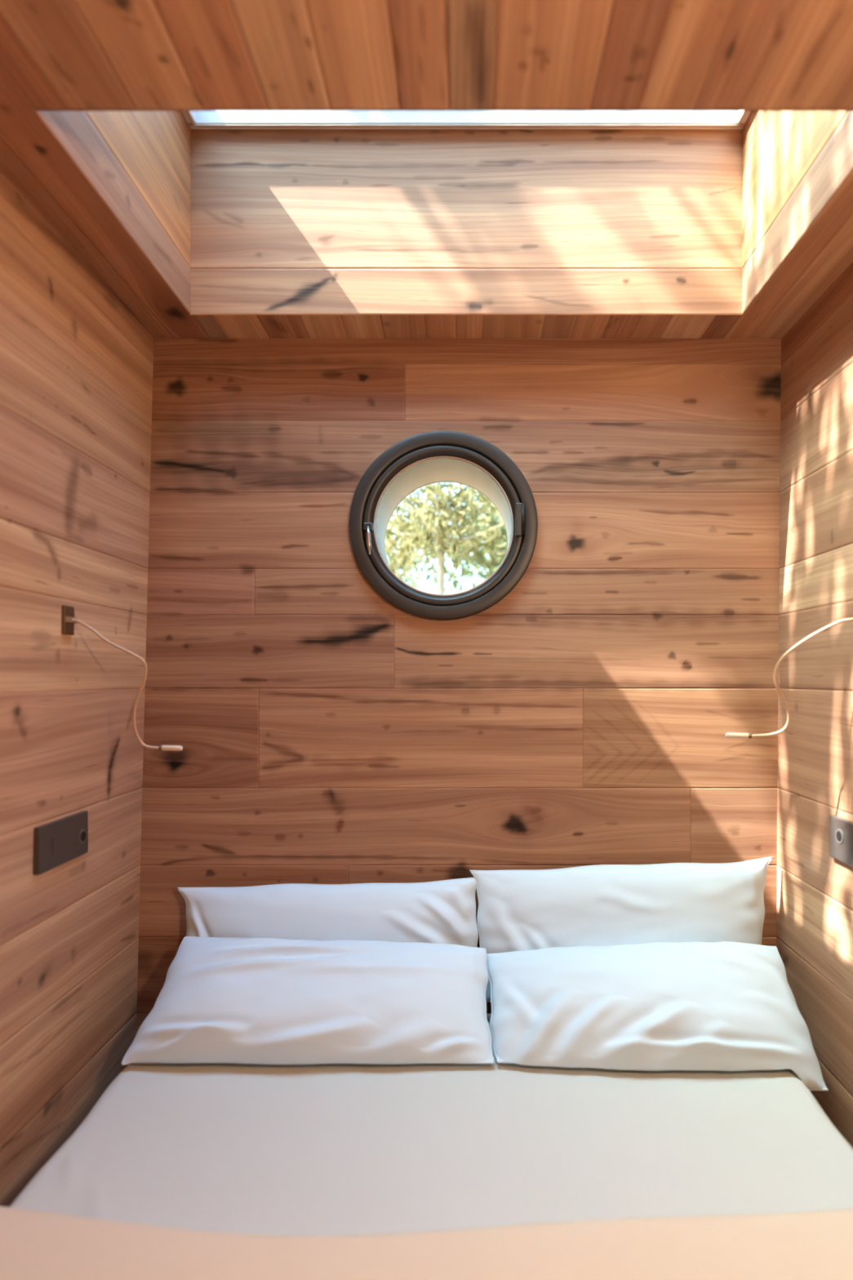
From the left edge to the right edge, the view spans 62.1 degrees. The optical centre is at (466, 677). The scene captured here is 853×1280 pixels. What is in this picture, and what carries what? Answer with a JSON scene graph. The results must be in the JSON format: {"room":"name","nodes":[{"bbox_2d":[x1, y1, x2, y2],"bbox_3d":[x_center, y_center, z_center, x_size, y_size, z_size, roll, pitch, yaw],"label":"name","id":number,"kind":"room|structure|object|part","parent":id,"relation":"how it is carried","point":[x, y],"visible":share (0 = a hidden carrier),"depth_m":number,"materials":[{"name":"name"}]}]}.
{"room":"cabin bedroom","nodes":[
{"label":"cabin bedroom","id":0,"kind":"room"},
{"bbox_2d":[0,172,154,1207],"bbox_3d":[-0.890,0.152,0.204,0.184,2.304,3.600,0,0,0],"label":"wall","id":1,"kind":"structure","parent":0,"point":[77,366],"depth_m":1.44,"materials":[{"name":"brown wood"}]},
{"bbox_2d":[32,810,88,874],"bbox_3d":[-0.823,0.332,1.439,0.016,0.090,0.175,0,0,0],"label":"power outlet","id":2,"kind":"object","parent":1,"relation":"attached to","point":[56,842],"visible":1,"depth_m":1.42,"materials":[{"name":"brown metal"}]},
{"bbox_2d":[52,835,59,855],"bbox_3d":[-0.816,0.332,1.404,0.002,0.036,0.024,0,0,0],"label":"rocker switch","id":3,"kind":"object","parent":2,"relation":"attached to","point":[55,838],"depth_m":1.40,"materials":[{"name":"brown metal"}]},
{"bbox_2d":[80,831,85,841],"bbox_3d":[-0.816,0.337,1.503,0.002,0.021,0.021,0,0,0],"label":"socket","id":4,"kind":"object","parent":2,"relation":"attached to","point":[82,833],"depth_m":1.50,"materials":[{"name":"black plastic"}]},
{"bbox_2d":[62,605,182,751],"bbox_3d":[-0.716,0.007,1.480,0.226,0.304,0.051,0,0,-21],"label":"reading lamp","id":5,"kind":"object","parent":1,"relation":"attached to","point":[68,620],"visible":1,"depth_m":1.46,"materials":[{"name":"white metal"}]},
{"bbox_2d":[0,0,852,338],"bbox_3d":[0.000,-0.929,0.204,1.960,0.130,3.600,0,0,0],"label":"ceiling","id":6,"kind":"structure","parent":0,"point":[55,55],"depth_m":1.01,"materials":[{"name":"brown wood"}]},
{"bbox_2d":[33,108,852,315],"bbox_3d":[-0.001,-1.135,1.382,1.434,0.542,0.665,0,0,0],"label":"window","id":7,"kind":"structure","parent":6,"relation":"attached to","point":[267,212],"depth_m":1.69,"materials":[{"name":"brown wood"}]},
{"bbox_3d":[-0.673,-1.134,1.382,0.030,0.540,0.665,0,0,0],"label":"shaft panel","id":8,"kind":"part","parent":7,"relation":"part of","materials":[{"name":"brown wood"}]},
{"bbox_3d":[-0.001,-1.134,1.700,1.434,0.540,0.030,0,0,0],"label":"shaft panel","id":9,"kind":"part","parent":7,"relation":"part of","materials":[{"name":"brown wood"}]},
{"bbox_3d":[-0.001,-1.352,1.382,1.314,0.096,0.605,0,0,0],"label":"frame","id":10,"kind":"part","parent":7,"relation":"part of","materials":[{"name":"white paint"}]},
{"bbox_3d":[0.671,-1.134,1.382,0.030,0.540,0.665,0,0,0],"label":"shaft panel","id":11,"kind":"part","parent":7,"relation":"part of","materials":[{"name":"brown wood"}]},
{"bbox_2d":[136,337,781,1033],"bbox_3d":[0.000,0.152,1.913,1.960,2.304,0.218,0,0,0],"label":"wall","id":12,"kind":"structure","parent":0,"point":[328,731],"depth_m":1.80,"materials":[{"name":"brown wood"}]},
{"bbox_2d":[349,431,537,619],"bbox_3d":[-0.059,-0.386,1.900,0.555,0.555,0.269,0,0,0],"label":"window","id":13,"kind":"structure","parent":12,"relation":"in","point":[446,522],"depth_m":1.81,"materials":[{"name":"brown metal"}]},
{"bbox_3d":[-0.246,-0.344,1.773,0.012,0.073,0.016,0,0,-40],"label":"lever","id":14,"kind":"part","parent":13,"relation":"part of","materials":[{"name":"silver metal"}]},
{"bbox_3d":[-0.059,-0.386,1.812,0.354,0.354,0.004,0,0,0],"label":"pane","id":15,"kind":"part","parent":13,"relation":"part of","materials":[{"name":"clear glass"}]},
{"bbox_2d":[776,261,852,1147],"bbox_3d":[0.858,0.152,0.204,0.148,2.304,3.600,0,0,0],"label":"wall","id":16,"kind":"structure","parent":0,"point":[815,891],"depth_m":1.60,"materials":[{"name":"brown wood"}]},
{"bbox_2d":[725,617,852,738],"bbox_3d":[0.677,-0.008,1.458,0.270,0.276,0.057,0,0,20],"label":"reading lamp","id":17,"kind":"object","parent":16,"relation":"attached to","point":[729,735],"visible":1,"depth_m":1.46,"materials":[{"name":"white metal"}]},
{"bbox_2d":[829,814,852,866],"bbox_3d":[0.786,0.340,1.432,0.016,0.089,0.183,0,0,0],"label":"power outlet","id":18,"kind":"object","parent":16,"relation":"attached to","point":[841,829],"visible":1,"depth_m":1.47,"materials":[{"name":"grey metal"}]},
{"bbox_2d":[835,831,841,841],"bbox_3d":[0.779,0.332,1.479,0.002,0.021,0.021,0,0,0],"label":"socket","id":19,"kind":"object","parent":18,"relation":"attached to","point":[838,833],"depth_m":1.48,"materials":[{"name":"black plastic"}]},
{"bbox_3d":[0.000,1.350,0.204,1.960,0.100,3.600,0,0,0],"label":"floor","id":20,"kind":"structure","parent":0,"visible":0},
{"bbox_2d":[486,1013,491,1032],"bbox_3d":[-0.019,1.069,0.813,1.382,0.462,1.966,0,0,0],"label":"bed","id":21,"kind":"object","parent":20,"relation":"on","point":[488,1015],"visible":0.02,"depth_m":1.74,"materials":[{"name":"white cotton"},{"name":"cream cotton"}]},
{"bbox_2d":[177,877,478,946],"bbox_3d":[-0.341,0.646,1.728,0.768,0.296,0.091,0,0,0],"label":"pillow","id":22,"kind":"object","parent":21,"relation":"on","point":[443,911],"visible":0.48,"depth_m":1.72,"materials":[{"name":"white fabric"}]},
{"bbox_2d":[0,1033,852,1279],"bbox_3d":[-0.019,0.882,0.720,1.438,0.228,1.761,0,0,0],"label":"duvet","id":23,"kind":"object","parent":21,"relation":"on","point":[495,1171],"visible":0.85,"depth_m":1.14,"materials":[{"name":"white fabric"}]},
{"bbox_2d":[121,936,494,1065],"bbox_3d":[-0.327,0.699,1.558,0.769,0.198,0.255,0,0,0],"label":"pillow","id":24,"kind":"object","parent":23,"relation":"on","point":[264,1001],"visible":1,"depth_m":1.49,"materials":[{"name":"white fabric"}]},
{"bbox_2d":[486,941,828,1090],"bbox_3d":[0.393,0.723,1.552,0.694,0.231,0.274,0,0,0],"label":"pillow","id":25,"kind":"object","parent":23,"relation":"on","point":[726,1006],"visible":1,"depth_m":1.48,"materials":[{"name":"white fabric"}]},
{"bbox_2d":[470,856,773,1002],"bbox_3d":[0.387,0.620,1.728,0.761,0.345,0.093,0,0,0],"label":"pillow","id":26,"kind":"object","parent":21,"relation":"on","point":[598,904],"visible":0.58,"depth_m":1.72,"materials":[{"name":"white fabric"}]}
]}

